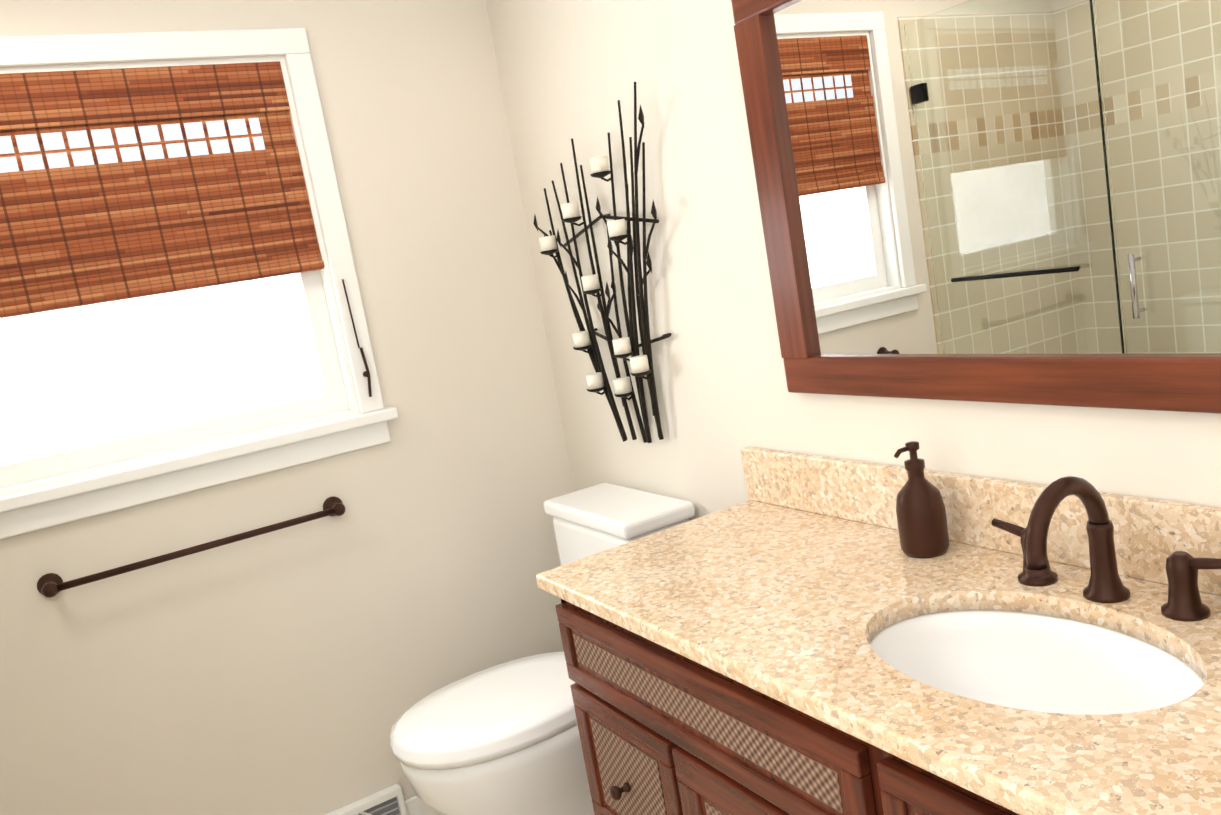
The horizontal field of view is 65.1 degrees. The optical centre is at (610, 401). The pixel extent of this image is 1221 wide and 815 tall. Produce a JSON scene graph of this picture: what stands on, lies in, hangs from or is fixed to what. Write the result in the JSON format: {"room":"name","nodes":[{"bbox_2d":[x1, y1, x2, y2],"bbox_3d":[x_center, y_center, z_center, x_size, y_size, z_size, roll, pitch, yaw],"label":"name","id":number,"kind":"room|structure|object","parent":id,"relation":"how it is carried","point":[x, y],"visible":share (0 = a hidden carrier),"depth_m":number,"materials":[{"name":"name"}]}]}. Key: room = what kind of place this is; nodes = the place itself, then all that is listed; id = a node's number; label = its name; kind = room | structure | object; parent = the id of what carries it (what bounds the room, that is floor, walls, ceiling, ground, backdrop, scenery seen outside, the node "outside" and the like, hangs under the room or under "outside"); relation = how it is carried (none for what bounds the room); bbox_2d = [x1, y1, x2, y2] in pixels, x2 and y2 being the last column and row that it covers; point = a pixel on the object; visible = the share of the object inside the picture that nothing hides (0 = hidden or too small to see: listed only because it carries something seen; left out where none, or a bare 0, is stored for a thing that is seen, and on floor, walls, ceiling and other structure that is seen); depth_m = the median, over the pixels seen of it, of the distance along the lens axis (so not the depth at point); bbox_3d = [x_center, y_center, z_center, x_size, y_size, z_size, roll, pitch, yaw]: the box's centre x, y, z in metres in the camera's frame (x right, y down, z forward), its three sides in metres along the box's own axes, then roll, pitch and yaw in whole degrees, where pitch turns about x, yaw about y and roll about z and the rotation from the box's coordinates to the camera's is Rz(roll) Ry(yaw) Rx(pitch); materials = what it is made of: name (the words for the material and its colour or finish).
{"room":"bathroom","nodes":[
{"label":"bathroom","id":0,"kind":"room"},
{"bbox_2d":[0,0,574,814],"bbox_3d":[-1.339,0.127,2.187,2.670,2.440,0.120,-15,10,-29],"label":"wall","id":1,"kind":"structure","parent":0,"point":[298,668],"depth_m":2.50,"materials":[{"name":"paint"}]},
{"bbox_2d":[37,496,344,597],"bbox_3d":[-0.977,0.346,2.295,0.702,0.052,0.078,-15,10,-29],"label":"towel rail","id":2,"kind":"object","parent":1,"relation":"attached to","point":[49,585],"visible":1,"depth_m":2.24,"materials":[{"name":"brown metal"}]},
{"bbox_2d":[0,28,397,538],"bbox_3d":[-1.135,-0.301,2.256,1.084,1.067,0.155,-15,10,-29],"label":"window","id":3,"kind":"structure","parent":1,"relation":"in","point":[106,407],"depth_m":2.33,"materials":[{"name":"clear glass"}]},
{"bbox_2d":[0,61,324,318],"bbox_3d":[-1.162,-0.500,2.214,0.898,0.526,0.038,-15,10,-29],"label":"window blind","id":4,"kind":"object","parent":3,"relation":"attached to","point":[122,184],"visible":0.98,"depth_m":2.24,"materials":[{"name":"brown wood"}]},
{"bbox_2d":[342,279,371,396],"bbox_3d":[-0.654,-0.162,2.476,0.021,0.311,0.015,-15,10,-29],"label":"cleat","id":5,"kind":"object","parent":3,"relation":"attached to","point":[366,373],"visible":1,"depth_m":2.48,"materials":[{"name":"brown metal"}]},
{"bbox_2d":[404,795,441,814],"bbox_3d":[-0.663,1.163,2.558,1.620,0.085,0.014,-15,10,-29],"label":"baseboard","id":6,"kind":"structure","parent":1,"relation":"attached to","point":[415,805],"depth_m":2.63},
{"bbox_2d":[486,0,1220,520],"bbox_3d":[0.648,-0.114,1.502,0.120,2.440,3.300,-15,10,-29],"label":"wall","id":7,"kind":"structure","parent":0,"point":[572,68],"depth_m":2.09,"materials":[{"name":"paint"}]},
{"bbox_2d":[533,82,670,442],"bbox_3d":[-0.020,-0.294,2.342,0.104,0.832,0.587,-15,10,-29],"label":"sconce","id":8,"kind":"object","parent":7,"relation":"attached to","point":[623,348],"visible":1,"depth_m":2.33,"materials":[{"name":"metal"}]},
{"bbox_2d":[731,0,1220,413],"bbox_3d":[0.697,-0.362,1.150,0.029,0.770,1.585,-15,10,-29],"label":"mirror","id":9,"kind":"object","parent":7,"relation":"attached to","point":[1008,201],"visible":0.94,"depth_m":1.41,"materials":[{"name":"brown wood"}]},
{"bbox_3d":[-0.266,1.417,1.034,2.790,0.100,3.300,-15,10,-29],"label":"floor","id":10,"kind":"structure","parent":0,"visible":0},
{"bbox_2d":[326,784,406,814],"bbox_3d":[-0.756,1.160,2.492,0.460,0.138,0.031,-15,10,-29],"label":"floor vent","id":11,"kind":"object","parent":10,"relation":"in","point":[388,800],"visible":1,"depth_m":2.56,"materials":[{"name":"grey metal"}]},
{"bbox_2d":[390,482,694,814],"bbox_3d":[-0.158,0.722,2.332,0.767,0.840,0.420,-15,10,-29],"label":"toilet","id":12,"kind":"object","parent":10,"relation":"on","point":[502,739],"visible":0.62,"depth_m":2.18,"materials":[{"name":"ceramic"}]},
{"bbox_2d":[536,447,1220,814],"bbox_3d":[0.583,0.645,1.244,0.567,1.059,1.760,-15,10,-29],"label":"bathroom vanity","id":13,"kind":"object","parent":10,"relation":"on","point":[798,633],"visible":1,"depth_m":1.36,"materials":[{"name":"beige stone"}]},
{"bbox_2d":[894,441,949,557],"bbox_3d":[0.505,0.158,1.570,0.081,0.187,0.078,-15,10,-29],"label":"soap dispenser","id":14,"kind":"object","parent":13,"relation":"on","point":[921,519],"visible":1,"depth_m":1.55,"materials":[{"name":"brown metal"}]},
{"bbox_2d":[991,476,1220,621],"bbox_3d":[0.610,0.189,1.261,0.180,0.184,0.342,-15,10,-29],"label":"faucet","id":15,"kind":"object","parent":13,"relation":"on","point":[1104,594],"depth_m":1.27,"materials":[{"name":"brown metal"}]}
]}

